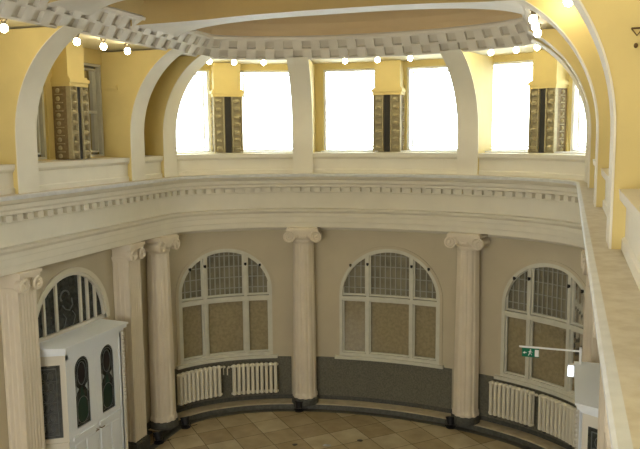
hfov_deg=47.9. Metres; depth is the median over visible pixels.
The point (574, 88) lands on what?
window
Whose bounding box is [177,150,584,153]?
trim
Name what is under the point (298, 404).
spotlight
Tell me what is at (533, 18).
bulb
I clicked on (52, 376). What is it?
glass panel
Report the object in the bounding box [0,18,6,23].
socket
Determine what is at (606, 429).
pilaster
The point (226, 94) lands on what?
pier
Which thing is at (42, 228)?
entablature
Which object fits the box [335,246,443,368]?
window
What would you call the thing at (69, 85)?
pier
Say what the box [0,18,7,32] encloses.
bulb
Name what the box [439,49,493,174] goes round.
arch
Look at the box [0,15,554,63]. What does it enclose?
ceiling
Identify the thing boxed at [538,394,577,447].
radiator
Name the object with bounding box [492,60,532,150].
window
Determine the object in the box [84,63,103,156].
window
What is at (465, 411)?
column
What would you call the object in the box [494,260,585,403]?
window
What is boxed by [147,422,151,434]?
baseboard
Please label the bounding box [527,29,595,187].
arch
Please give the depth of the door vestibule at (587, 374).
11.38 m
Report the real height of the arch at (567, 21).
2.870 m
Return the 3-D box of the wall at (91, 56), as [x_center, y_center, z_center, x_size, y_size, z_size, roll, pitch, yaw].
[-1.871,-1.477,8.334,11.917,2.920,23.774,2,8,19]
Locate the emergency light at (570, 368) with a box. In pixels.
[567,363,573,376]
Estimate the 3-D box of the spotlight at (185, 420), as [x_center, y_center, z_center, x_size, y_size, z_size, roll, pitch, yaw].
[-3.419,5.102,18.684,0.430,0.322,0.279,-1,7,-4]
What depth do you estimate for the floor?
18.18 m
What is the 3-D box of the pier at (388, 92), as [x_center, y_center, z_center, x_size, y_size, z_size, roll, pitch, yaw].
[1.803,-3.088,18.915,0.822,2.370,0.554,2,8,19]
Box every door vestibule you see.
[39,319,127,448]
[574,361,599,448]
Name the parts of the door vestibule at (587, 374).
door, door frame, cornice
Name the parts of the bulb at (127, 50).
glass globe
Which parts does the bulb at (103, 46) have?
glass globe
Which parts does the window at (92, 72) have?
sash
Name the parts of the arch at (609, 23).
wall bracket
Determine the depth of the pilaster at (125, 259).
16.79 m
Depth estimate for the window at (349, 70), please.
19.70 m
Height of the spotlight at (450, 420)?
0.314 m
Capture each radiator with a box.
[176,365,224,405]
[227,362,278,395]
[488,380,537,426]
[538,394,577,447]
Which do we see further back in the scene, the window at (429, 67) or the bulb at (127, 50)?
the window at (429, 67)
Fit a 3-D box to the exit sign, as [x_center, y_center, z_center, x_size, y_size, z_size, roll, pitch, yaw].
[4.132,2.314,12.938,1.070,0.285,0.100,2,8,19]
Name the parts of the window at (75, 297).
architrave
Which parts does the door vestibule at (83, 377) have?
panel, plum glass, leaded glass, green glass, door, cornice, door frame, plum glass, leaded glass, door, green glass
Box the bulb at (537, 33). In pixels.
[534,23,540,36]
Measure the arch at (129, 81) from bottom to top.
2.870 m
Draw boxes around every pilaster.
[111,241,150,448]
[587,270,599,362]
[592,315,607,448]
[604,405,610,448]
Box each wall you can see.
[0,249,114,448]
[38,47,572,160]
[140,230,585,422]
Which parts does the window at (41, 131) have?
sash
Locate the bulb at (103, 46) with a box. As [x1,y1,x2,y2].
[100,38,106,49]
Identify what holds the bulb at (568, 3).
hanging from the ceiling at (91, 42)
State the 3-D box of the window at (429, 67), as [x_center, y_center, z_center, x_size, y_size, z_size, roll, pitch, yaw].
[3.079,-3.036,18.899,1.609,2.190,0.182,3,8,25]
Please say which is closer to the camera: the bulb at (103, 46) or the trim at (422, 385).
the bulb at (103, 46)
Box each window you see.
[37,89,46,159]
[37,267,109,342]
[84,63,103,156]
[175,246,277,369]
[177,70,210,151]
[240,71,292,150]
[324,69,373,149]
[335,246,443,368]
[407,66,456,149]
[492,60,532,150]
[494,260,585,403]
[570,81,585,151]
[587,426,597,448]
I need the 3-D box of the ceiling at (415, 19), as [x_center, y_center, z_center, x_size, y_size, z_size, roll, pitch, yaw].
[-2.235,-3.740,6.831,7.120,1.110,21.260,2,8,19]
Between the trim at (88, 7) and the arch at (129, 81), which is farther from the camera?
the arch at (129, 81)
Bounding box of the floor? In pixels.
[149,411,521,448]
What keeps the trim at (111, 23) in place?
attached to the wall at (91, 56)
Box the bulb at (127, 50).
[124,43,130,53]
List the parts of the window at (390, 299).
sash, sash, sill, sash, sash, pane, sash, sash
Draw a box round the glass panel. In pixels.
[41,365,63,439]
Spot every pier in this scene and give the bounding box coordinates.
[50,42,90,159]
[209,63,243,152]
[371,60,405,151]
[528,50,568,152]
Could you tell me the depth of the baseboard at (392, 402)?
19.64 m
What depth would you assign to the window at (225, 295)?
19.80 m
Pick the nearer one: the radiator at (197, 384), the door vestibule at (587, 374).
the door vestibule at (587, 374)
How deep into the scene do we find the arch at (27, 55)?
12.71 m
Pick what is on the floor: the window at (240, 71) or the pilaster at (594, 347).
the pilaster at (594, 347)
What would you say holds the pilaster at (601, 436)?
on the floor
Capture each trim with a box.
[0,0,546,59]
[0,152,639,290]
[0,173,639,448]
[47,0,122,15]
[130,0,524,36]
[148,398,565,448]
[172,227,584,248]
[174,356,575,447]
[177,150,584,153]
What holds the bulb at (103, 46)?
hanging from the ceiling at (91, 42)
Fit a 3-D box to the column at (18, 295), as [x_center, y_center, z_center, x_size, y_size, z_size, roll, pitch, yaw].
[-5.559,3.358,13.685,0.563,5.060,0.630,2,8,19]
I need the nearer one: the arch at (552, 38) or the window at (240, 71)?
the arch at (552, 38)
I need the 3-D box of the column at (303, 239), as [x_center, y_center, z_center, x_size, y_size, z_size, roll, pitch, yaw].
[-0.431,2.485,19.720,1.030,4.910,0.746,0,7,4]
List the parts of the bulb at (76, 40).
glass globe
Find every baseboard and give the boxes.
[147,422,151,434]
[176,394,574,448]
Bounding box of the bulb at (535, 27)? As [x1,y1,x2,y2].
[532,16,539,30]
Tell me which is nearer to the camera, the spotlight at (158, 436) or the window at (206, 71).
the spotlight at (158, 436)
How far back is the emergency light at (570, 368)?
12.71 m
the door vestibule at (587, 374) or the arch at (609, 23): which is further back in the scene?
the door vestibule at (587, 374)
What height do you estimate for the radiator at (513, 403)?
0.915 m
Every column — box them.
[0,268,45,448]
[143,234,179,430]
[283,227,321,405]
[444,232,489,425]
[581,250,592,361]
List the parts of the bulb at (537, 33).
glass globe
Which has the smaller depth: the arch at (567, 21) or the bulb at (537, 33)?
the arch at (567, 21)
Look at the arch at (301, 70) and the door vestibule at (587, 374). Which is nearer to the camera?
the door vestibule at (587, 374)
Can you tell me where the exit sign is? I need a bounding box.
[519,345,581,364]
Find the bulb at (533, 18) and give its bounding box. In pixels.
[529,10,536,23]
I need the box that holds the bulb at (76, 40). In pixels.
[73,34,79,44]
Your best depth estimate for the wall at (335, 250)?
19.02 m
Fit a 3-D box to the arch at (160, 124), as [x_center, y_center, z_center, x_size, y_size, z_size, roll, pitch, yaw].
[-3.598,-2.588,17.540,2.119,2.870,0.530,3,8,24]
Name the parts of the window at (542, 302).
sash, sash, sill, pane, sash, sash, pane, sash, sash, pane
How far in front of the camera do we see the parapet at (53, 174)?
17.00 m
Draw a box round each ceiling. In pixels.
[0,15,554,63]
[108,0,521,35]
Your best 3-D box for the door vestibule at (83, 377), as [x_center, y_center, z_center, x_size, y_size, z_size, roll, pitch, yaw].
[-4.985,3.990,15.160,0.799,3.430,2.512,2,8,19]
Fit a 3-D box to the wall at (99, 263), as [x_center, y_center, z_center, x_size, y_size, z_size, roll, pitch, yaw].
[-7.673,3.978,8.708,0.160,5.100,19.400,2,8,19]
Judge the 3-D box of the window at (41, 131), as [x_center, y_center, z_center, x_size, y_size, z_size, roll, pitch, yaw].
[-5.787,-2.279,14.045,0.165,2.040,1.000,2,8,19]
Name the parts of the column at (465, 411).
egg moulding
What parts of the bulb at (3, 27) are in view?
glass globe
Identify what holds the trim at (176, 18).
attached to the ceiling at (415, 19)
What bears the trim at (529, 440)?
attached to the wall at (335, 250)
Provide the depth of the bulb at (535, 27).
11.47 m
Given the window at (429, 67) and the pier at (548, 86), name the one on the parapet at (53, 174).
the pier at (548, 86)
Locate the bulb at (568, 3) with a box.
[563,0,572,6]
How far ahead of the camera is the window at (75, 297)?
15.31 m
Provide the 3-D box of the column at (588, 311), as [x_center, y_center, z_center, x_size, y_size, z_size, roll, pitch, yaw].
[5.757,3.026,14.977,0.779,4.910,1.055,2,8,19]
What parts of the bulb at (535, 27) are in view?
glass globe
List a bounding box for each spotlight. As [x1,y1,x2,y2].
[153,430,170,444]
[180,416,196,428]
[294,400,307,411]
[445,416,455,428]
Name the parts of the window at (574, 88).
sash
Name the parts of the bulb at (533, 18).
glass globe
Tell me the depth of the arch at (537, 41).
14.45 m
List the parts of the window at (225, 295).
sash, sash, sash, pane, sash, sill, sash, sash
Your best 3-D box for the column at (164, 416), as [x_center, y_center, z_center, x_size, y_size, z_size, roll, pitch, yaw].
[-4.023,2.708,18.176,0.744,4.910,1.030,2,8,19]
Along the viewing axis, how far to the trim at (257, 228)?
19.18 m
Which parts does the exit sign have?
sign panel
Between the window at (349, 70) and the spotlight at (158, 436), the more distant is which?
the window at (349, 70)
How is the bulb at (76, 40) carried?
hanging from the ceiling at (91, 42)
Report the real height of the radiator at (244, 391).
0.895 m
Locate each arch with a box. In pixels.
[0,26,82,193]
[101,49,184,180]
[144,55,212,177]
[286,57,314,172]
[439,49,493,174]
[515,0,609,206]
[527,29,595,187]
[531,38,588,182]
[571,0,639,249]

